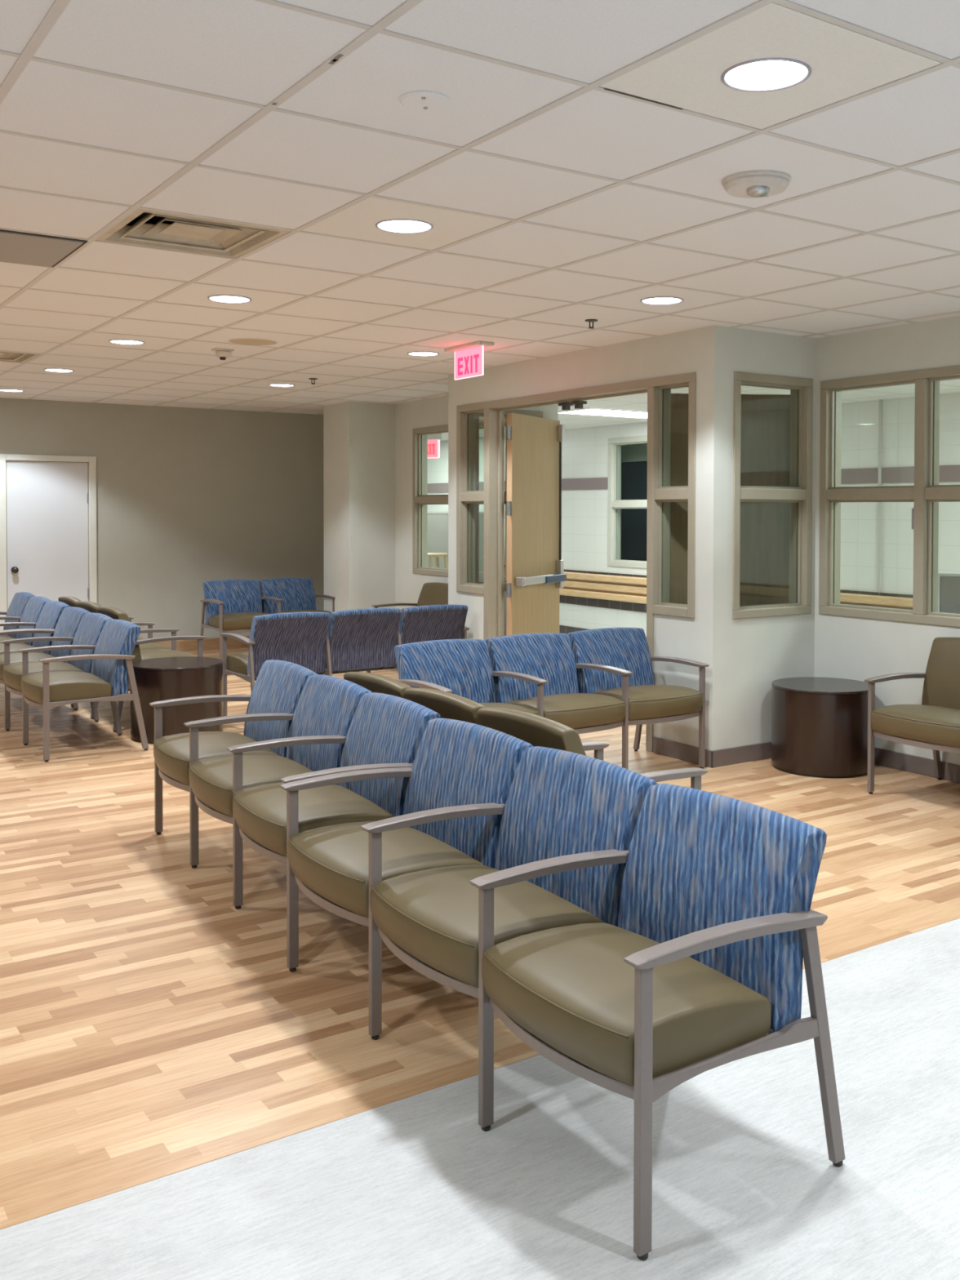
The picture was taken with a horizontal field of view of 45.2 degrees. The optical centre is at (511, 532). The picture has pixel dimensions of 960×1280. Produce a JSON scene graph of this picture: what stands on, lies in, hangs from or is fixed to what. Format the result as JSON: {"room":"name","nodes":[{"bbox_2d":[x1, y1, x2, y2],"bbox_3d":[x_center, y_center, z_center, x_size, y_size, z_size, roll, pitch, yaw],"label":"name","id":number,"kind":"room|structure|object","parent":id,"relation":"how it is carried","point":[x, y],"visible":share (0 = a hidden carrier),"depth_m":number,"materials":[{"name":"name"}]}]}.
{"room":"hospital interior","nodes":[
{"label":"hospital interior","id":0,"kind":"room"},
{"bbox_2d":[0,397,324,639],"bbox_3d":[-5.503,-0.010,10.834,8.120,2.572,0.120,-1,1,-34],"label":"wall","id":1,"kind":"structure","parent":0,"point":[187,498],"depth_m":12.16,"materials":[{"name":"beige paint"}]},
{"bbox_2d":[0,453,97,630],"bbox_3d":[-4.605,0.251,11.424,0.915,2.030,0.164,-1,1,-34],"label":"door","id":2,"kind":"structure","parent":1,"relation":"in","point":[48,503],"depth_m":11.40,"materials":[{"name":"white paint"}]},
{"bbox_2d":[152,635,249,651],"bbox_3d":[-5.418,1.216,10.836,8.000,0.120,0.015,-1,1,-34],"label":"baseboard","id":3,"kind":"structure","parent":1,"relation":"attached to","point":[208,643],"depth_m":12.29,"materials":[{"name":"brown wood"}]},
{"bbox_2d":[323,401,395,612],"bbox_3d":[-1.565,-0.021,11.807,0.513,2.572,0.600,-1,1,-34],"label":"wall pillar","id":4,"kind":"structure","parent":0,"point":[359,437],"depth_m":11.58,"materials":[{"name":"beige paint"}]},
{"bbox_2d":[395,395,558,609],"bbox_3d":[-0.899,-0.012,11.390,0.120,2.572,4.380,-1,1,-34],"label":"wall","id":5,"kind":"structure","parent":0,"point":[409,415],"depth_m":11.48,"materials":[{"name":"beige paint"}]},
{"bbox_2d":[412,417,506,580],"bbox_3d":[-0.447,-0.296,10.720,0.144,1.430,1.695,-1,1,-34],"label":"window","id":6,"kind":"structure","parent":5,"relation":"in","point":[420,498],"depth_m":11.35,"materials":[{"name":"beige wood"}]},
{"bbox_2d":[0,0,959,440],"bbox_3d":[-0.781,-1.141,6.245,10.550,0.134,18.600,-1,1,-34],"label":"ceiling","id":7,"kind":"structure","parent":0,"point":[289,115],"depth_m":3.84,"materials":[{"name":"tile"}]},
{"bbox_2d":[0,388,23,391],"bbox_3d":[-4.522,-1.284,10.392,0.218,0.011,0.218,-1,1,-34],"label":"recessed light","id":8,"kind":"object","parent":7,"relation":"in","point":[1,389],"visible":1,"depth_m":10.40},
{"bbox_2d":[0,351,40,363],"bbox_3d":[-3.654,-1.296,8.031,0.610,0.124,0.610,-1,1,-34],"label":"ceiling vent","id":9,"kind":"object","parent":7,"relation":"in","point":[12,357],"visible":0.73,"depth_m":8.20,"materials":[{"name":"beige metal"}]},
{"bbox_2d":[0,229,88,267],"bbox_3d":[-2.100,-1.164,4.663,0.594,0.016,0.594,-1,1,-34],"label":"ceiling vent","id":10,"kind":"object","parent":7,"relation":"in","point":[15,247],"visible":1,"depth_m":4.68,"materials":[{"name":"beige"}]},
{"bbox_2d":[44,368,74,372],"bbox_3d":[-3.493,-1.252,8.879,0.218,0.011,0.218,-1,1,-34],"label":"recessed light","id":11,"kind":"object","parent":7,"relation":"in","point":[52,370],"visible":1,"depth_m":8.87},
{"bbox_2d":[108,338,144,345],"bbox_3d":[-2.463,-1.220,7.366,0.218,0.011,0.218,-1,1,-34],"label":"recessed light","id":12,"kind":"object","parent":7,"relation":"in","point":[119,341],"visible":1,"depth_m":7.35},
{"bbox_2d":[96,208,290,257],"bbox_3d":[-1.252,-1.221,4.501,0.610,0.124,0.610,-1,1,-34],"label":"ceiling vent","id":13,"kind":"object","parent":7,"relation":"in","point":[143,228],"visible":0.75,"depth_m":4.57,"materials":[{"name":"beige metal"}]},
{"bbox_2d":[211,347,234,359],"bbox_3d":[-1.934,-1.190,7.709,0.130,0.075,0.090,-1,1,-34],"label":"sensor","id":14,"kind":"object","parent":7,"relation":"attached to","point":[223,353],"visible":1,"depth_m":7.68,"materials":[{"name":"white plastic"}]},
{"bbox_2d":[207,294,251,303],"bbox_3d":[-1.434,-1.188,5.853,0.218,0.011,0.218,-1,1,-34],"label":"recessed light","id":15,"kind":"object","parent":7,"relation":"in","point":[234,299],"visible":1,"depth_m":5.85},
{"bbox_2d":[227,337,278,345],"bbox_3d":[-1.651,-1.217,7.345,0.316,0.006,0.316,-1,1,-34],"label":"ceiling speaker","id":16,"kind":"object","parent":7,"relation":"attached to","point":[246,341],"visible":1,"depth_m":7.32,"materials":[{"name":"plastic"}]},
{"bbox_2d":[268,383,294,386],"bbox_3d":[-1.979,-1.269,9.908,0.218,0.011,0.218,-1,1,-34],"label":"recessed light","id":17,"kind":"object","parent":7,"relation":"in","point":[270,384],"visible":1,"depth_m":9.88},
{"bbox_2d":[308,377,317,384],"bbox_3d":[-1.625,-1.237,9.418,0.072,0.047,0.072,-1,1,-34],"label":"sprinkler head","id":18,"kind":"object","parent":7,"relation":"attached to","point":[311,379],"visible":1,"depth_m":9.41},
{"bbox_2d":[301,196,510,249],"bbox_3d":[-0.405,-1.156,4.341,0.580,0.011,0.580,-1,1,-34],"label":"recessed light","id":19,"kind":"object","parent":7,"relation":"in","point":[377,220],"visible":1,"depth_m":4.32,"materials":[{"name":"tile"}]},
{"bbox_2d":[407,351,439,356],"bbox_3d":[-0.607,-1.227,7.891,0.218,0.011,0.218,-1,1,-34],"label":"recessed light","id":20,"kind":"object","parent":7,"relation":"in","point":[426,353],"visible":1,"depth_m":7.89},
{"bbox_2d":[399,90,449,110],"bbox_3d":[-0.228,-1.125,3.008,0.132,0.012,0.132,-1,1,-34],"label":"cover plate","id":21,"kind":"object","parent":7,"relation":"attached to","point":[415,100],"visible":1,"depth_m":2.99,"materials":[{"name":"plastic"}]},
{"bbox_2d":[427,433,441,457],"bbox_3d":[-1.029,-1.078,14.303,0.300,0.310,0.100,1,1,26],"label":"exit sign","id":22,"kind":"object","parent":7,"relation":"hanging from","point":[433,440],"visible":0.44,"depth_m":14.25,"materials":[{"name":"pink plastic"}]},
{"bbox_2d":[444,341,493,380],"bbox_3d":[-0.281,-1.116,7.511,0.120,0.209,0.430,-1,1,-34],"label":"exit sign","id":23,"kind":"object","parent":7,"relation":"hanging from","point":[468,357],"visible":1,"depth_m":7.48,"materials":[{"name":"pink plastic"}]},
{"bbox_2d":[585,319,597,328],"bbox_3d":[0.448,-1.175,6.495,0.072,0.047,0.072,-1,1,-34],"label":"sprinkler head","id":24,"kind":"object","parent":7,"relation":"attached to","point":[589,321],"visible":1,"depth_m":6.48},
{"bbox_2d":[558,407,647,418],"bbox_3d":[1.052,-1.162,11.241,1.210,0.008,0.610,-1,1,-34],"label":"fluorescent troffer","id":25,"kind":"object","parent":7,"relation":"attached to","point":[586,411],"visible":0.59,"depth_m":11.15,"materials":[{"name":"white plastic"}]},
{"bbox_2d":[640,296,683,305],"bbox_3d":[0.765,-1.184,5.874,0.218,0.011,0.218,-1,1,-34],"label":"recessed light","id":26,"kind":"object","parent":7,"relation":"in","point":[655,300],"visible":1,"depth_m":5.87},
{"bbox_2d":[721,169,791,198],"bbox_3d":[0.792,-1.110,3.732,0.220,0.066,0.220,-1,1,-34],"label":"smoke detector","id":27,"kind":"object","parent":7,"relation":"attached to","point":[753,184],"visible":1,"depth_m":3.67,"materials":[{"name":"white plastic"}]},
{"bbox_2d":[600,2,941,128],"bbox_3d":[0.624,-1.125,2.828,0.580,0.011,0.580,-1,1,-34],"label":"tile","id":28,"kind":"object","parent":7,"relation":"in","point":[774,64],"visible":1,"depth_m":2.79,"materials":[{"name":"tile"}]},
{"bbox_2d":[0,647,959,1279],"bbox_3d":[-1.016,1.438,4.367,8.000,0.050,15.670,-1,1,-34],"label":"floor","id":29,"kind":"structure","parent":0,"point":[153,1025],"depth_m":2.98,"materials":[{"name":"brown wood"}]},
{"bbox_2d":[0,591,72,705],"bbox_3d":[-4.028,0.917,9.188,0.663,0.788,1.786,-1,1,-34],"label":"bench","id":30,"kind":"object","parent":29,"relation":"on","point":[26,611],"visible":0.57,"depth_m":9.07,"materials":[{"name":"blue fabric"}]},
{"bbox_2d":[0,606,148,762],"bbox_3d":[-3.024,0.949,7.694,0.663,0.788,1.786,-1,1,-34],"label":"bench","id":31,"kind":"object","parent":29,"relation":"on","point":[89,660],"visible":1,"depth_m":7.29,"materials":[{"name":"blue fabric"}]},
{"bbox_2d":[57,595,206,732],"bbox_3d":[-2.897,0.916,8.643,0.663,0.817,1.786,-1,1,-34],"label":"bench","id":32,"kind":"object","parent":29,"relation":"on","point":[144,649],"visible":0.36,"depth_m":8.20,"materials":[{"name":"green leather"}]},
{"bbox_2d":[129,656,222,743],"bbox_3d":[-2.218,1.102,7.631,0.594,0.487,0.594,-1,1,-34],"label":"table","id":33,"kind":"object","parent":29,"relation":"on","point":[164,678],"visible":0.74,"depth_m":7.38,"materials":[{"name":"brown wood"}]},
{"bbox_2d":[200,577,335,660],"bbox_3d":[-2.455,0.873,11.621,1.242,0.788,0.663,-1,1,-34],"label":"bench","id":34,"kind":"object","parent":29,"relation":"on","point":[230,606],"visible":0.62,"depth_m":11.63,"materials":[{"name":"blue fabric"}]},
{"bbox_2d":[149,659,439,909],"bbox_3d":[-0.948,1.012,4.709,0.663,0.788,1.786,-1,1,-31],"label":"bench","id":35,"kind":"object","parent":29,"relation":"on","point":[301,723],"visible":0.83,"depth_m":4.50,"materials":[{"name":"blue fabric"}]},
{"bbox_2d":[220,604,469,716],"bbox_3d":[-1.195,0.936,8.522,1.774,0.788,0.663,-1,1,-34],"label":"bench","id":36,"kind":"object","parent":29,"relation":"on","point":[355,640],"visible":0.75,"depth_m":8.23,"materials":[{"name":"blue fabric"}]},
{"bbox_2d":[371,582,448,608],"bbox_3d":[-0.719,0.886,10.421,0.663,0.817,1.208,-1,1,-34],"label":"armchair","id":37,"kind":"object","parent":29,"relation":"on","point":[433,593],"visible":0.09,"depth_m":10.79,"materials":[{"name":"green leather"}]},
{"bbox_2d":[0,917,959,1230],"bbox_3d":[-0.117,1.441,3.043,8.000,0.002,0.003,-1,1,-34],"label":"trim","id":38,"kind":"structure","parent":29,"relation":"on","point":[958,917],"depth_m":2.76,"materials":[{"name":"brown wood"}]},
{"bbox_2d":[343,671,707,790],"bbox_3d":[-0.042,1.004,4.473,0.663,0.817,1.658,-1,1,-34],"label":"bench","id":39,"kind":"object","parent":29,"relation":"on","point":[535,730],"visible":0.13,"depth_m":4.00,"materials":[{"name":"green leather"}]},
{"bbox_2d":[394,627,709,769],"bbox_3d":[0.235,0.981,6.419,1.786,0.788,0.663,-1,1,-34],"label":"bench","id":40,"kind":"object","parent":29,"relation":"on","point":[594,680],"visible":0.69,"depth_m":6.44,"materials":[{"name":"blue fabric"}]},
{"bbox_2d":[279,718,844,1260],"bbox_3d":[-0.001,1.044,3.173,0.663,0.788,1.786,-1,1,-34],"label":"bench","id":41,"kind":"object","parent":29,"relation":"on","point":[642,936],"visible":1,"depth_m":2.82,"materials":[{"name":"blue fabric"}]},
{"bbox_2d":[771,676,868,777],"bbox_3d":[1.816,1.129,6.728,0.584,0.487,0.584,-1,1,-34],"label":"table","id":42,"kind":"object","parent":29,"relation":"on","point":[820,725],"visible":0.93,"depth_m":6.48,"materials":[{"name":"brown wood"}]},
{"bbox_2d":[864,637,959,794],"bbox_3d":[2.452,0.984,5.769,0.663,0.817,1.208,-1,1,-34],"label":"bench","id":43,"kind":"object","parent":29,"relation":"on","point":[934,724],"visible":1,"depth_m":6.08,"materials":[{"name":"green leather"}]},
{"bbox_2d":[504,405,546,635],"bbox_3d":[-0.061,0.030,9.384,0.752,2.572,0.120,-1,1,-34],"label":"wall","id":44,"kind":"structure","parent":0,"point":[543,408],"depth_m":9.43,"materials":[{"name":"white paint"}]},
{"bbox_2d":[475,409,542,589],"bbox_3d":[-0.062,-0.272,9.377,0.675,1.455,0.144,-1,1,-34],"label":"window","id":45,"kind":"structure","parent":44,"relation":"in","point":[533,413],"depth_m":9.15,"materials":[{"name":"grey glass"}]},
{"bbox_2d":[506,413,566,635],"bbox_3d":[0.204,0.199,9.085,0.130,2.223,0.937,1,1,27],"label":"door","id":46,"kind":"structure","parent":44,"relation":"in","point":[535,565],"depth_m":9.06,"materials":[{"name":"brown wood"}]},
{"bbox_2d":[448,324,729,751],"bbox_3d":[0.382,0.059,7.956,0.120,2.572,2.980,-1,1,-34],"label":"wall","id":47,"kind":"structure","parent":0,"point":[704,351],"depth_m":6.88,"materials":[{"name":"white paint"}]},
{"bbox_2d":[456,372,696,751],"bbox_3d":[0.379,0.187,7.963,0.144,2.315,2.690,-1,1,-34],"label":"door frame","id":48,"kind":"structure","parent":47,"relation":"in","point":[660,494],"depth_m":7.80,"materials":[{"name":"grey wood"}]},
{"bbox_2d":[653,736,711,768],"bbox_3d":[1.023,1.317,6.919,0.010,0.100,0.520,-1,1,-34],"label":"baseboard","id":49,"kind":"structure","parent":47,"relation":"attached to","point":[661,746],"depth_m":6.93,"materials":[{"name":"rubber"}]},
{"bbox_2d":[620,443,647,559],"bbox_3d":[1.852,-0.340,12.407,0.480,2.040,2.640,-1,1,-34],"label":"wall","id":50,"kind":"structure","parent":0,"point":[631,452],"depth_m":13.39,"materials":[{"name":"grey paint"}]},
{"bbox_2d":[621,461,647,560],"bbox_3d":[1.633,-0.241,12.962,0.060,1.140,1.220,-1,1,-34],"label":"window pane","id":51,"kind":"structure","parent":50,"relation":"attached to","point":[633,474],"depth_m":13.24,"materials":[{"name":"glass"}]},
{"bbox_2d":[427,391,959,636],"bbox_3d":[3.628,0.026,9.268,0.120,2.600,18.600,-1,1,-34],"label":"wall","id":52,"kind":"structure","parent":0,"point":[584,451],"depth_m":10.08,"materials":[{"name":"white paint"}]},
{"bbox_2d":[559,625,646,637],"bbox_3d":[3.571,1.259,9.256,0.012,0.135,18.600,-1,1,-34],"label":"trim","id":53,"kind":"structure","parent":52,"relation":"attached to","point":[562,628],"depth_m":13.51,"materials":[{"name":"brown wood"}]},
{"bbox_2d":[607,435,647,568],"bbox_3d":[1.649,-0.323,12.173,0.144,1.425,1.840,-1,1,-34],"label":"window","id":54,"kind":"structure","parent":52,"relation":"in","point":[615,504],"depth_m":12.85,"materials":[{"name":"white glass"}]},
{"bbox_2d":[427,464,959,493],"bbox_3d":[3.575,-0.475,9.222,0.012,0.133,18.600,-1,1,-34],"label":"trim","id":55,"kind":"structure","parent":52,"relation":"attached to","point":[946,473],"depth_m":10.00,"materials":[{"name":"tile"}]},
{"bbox_2d":[504,567,912,609],"bbox_3d":[3.542,0.689,9.224,0.064,0.275,18.500,-1,1,-34],"label":"rail","id":56,"kind":"object","parent":52,"relation":"attached to","point":[606,587],"visible":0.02,"depth_m":12.62,"materials":[{"name":"brown wood"}]},
{"bbox_2d":[504,564,913,612],"bbox_3d":[3.573,0.726,9.246,0.010,0.400,18.600,-1,1,-34],"label":"trim","id":57,"kind":"structure","parent":52,"relation":"attached to","point":[633,606],"depth_m":12.80,"materials":[{"name":"brown wood"}]},
{"bbox_2d":[877,399,882,592],"bbox_3d":[3.148,-0.312,9.848,0.015,1.650,0.030,-1,1,-34],"label":"trim","id":58,"kind":"structure","parent":52,"relation":"attached to","point":[880,401],"depth_m":9.84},
{"bbox_2d":[727,328,816,748],"bbox_3d":[1.547,0.080,7.019,0.752,2.572,0.120,-1,1,-34],"label":"wall","id":59,"kind":"structure","parent":0,"point":[762,651],"depth_m":6.92,"materials":[{"name":"white paint"}]},
{"bbox_2d":[670,393,790,605],"bbox_3d":[1.380,0.235,7.356,0.937,2.223,0.130,0,1,-5],"label":"window pane","id":60,"kind":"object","parent":59,"relation":"in","point":[765,419],"depth_m":7.30,"materials":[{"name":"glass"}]},
{"bbox_2d":[711,741,771,768],"bbox_3d":[1.523,1.317,6.950,0.872,0.100,0.010,-1,1,-34],"label":"baseboard","id":61,"kind":"structure","parent":59,"relation":"attached to","point":[735,755],"depth_m":6.83,"materials":[{"name":"rubber"}]},
{"bbox_2d":[732,371,813,618],"bbox_3d":[1.546,-0.222,7.013,0.675,1.455,0.144,-1,1,-34],"label":"window","id":62,"kind":"structure","parent":59,"relation":"in","point":[798,494],"depth_m":7.12,"materials":[{"name":"beige wood"}]},
{"bbox_2d":[813,315,959,764],"bbox_3d":[4.312,0.150,3.730,0.120,2.572,8.670,-1,1,-34],"label":"wall","id":63,"kind":"structure","parent":0,"point":[846,647],"depth_m":6.77,"materials":[{"name":"white paint"}]},
{"bbox_2d":[818,364,959,626],"bbox_3d":[3.036,-0.183,5.601,0.144,1.440,3.810,-1,1,-34],"label":"window","id":64,"kind":"structure","parent":63,"relation":"in","point":[926,493],"depth_m":6.62,"materials":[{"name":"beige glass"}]},
{"bbox_2d":[874,746,959,782],"bbox_3d":[4.289,1.388,3.668,0.010,0.100,8.550,-1,1,-34],"label":"baseboard","id":65,"kind":"structure","parent":63,"relation":"attached to","point":[888,758],"depth_m":6.58,"materials":[{"name":"rubber"}]},
{"bbox_3d":[2.734,1.358,8.809,3.200,0.050,18.800,-1,1,-34],"label":"floor","id":66,"kind":"structure","parent":0,"visible":0},
{"bbox_2d":[427,552,448,568],"bbox_3d":[-0.963,0.737,14.325,0.372,0.960,0.372,-1,1,-34],"label":"wooden stool","id":67,"kind":"object","parent":66,"relation":"on","point":[431,555],"visible":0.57,"depth_m":14.23,"materials":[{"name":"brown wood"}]},
{"bbox_2d":[427,511,484,572],"bbox_3d":[-0.774,0.468,14.932,0.280,1.475,1.900,-1,1,-34],"label":"wall","id":68,"kind":"structure","parent":66,"relation":"on","point":[437,522],"depth_m":15.09,"materials":[{"name":"white paint"}]},
{"bbox_2d":[937,573,959,613],"bbox_3d":[2.916,0.818,7.331,0.444,1.090,0.440,1,1,26],"label":"office chair","id":69,"kind":"object","parent":66,"relation":"on","point":[948,584],"visible":0.36,"depth_m":7.56,"materials":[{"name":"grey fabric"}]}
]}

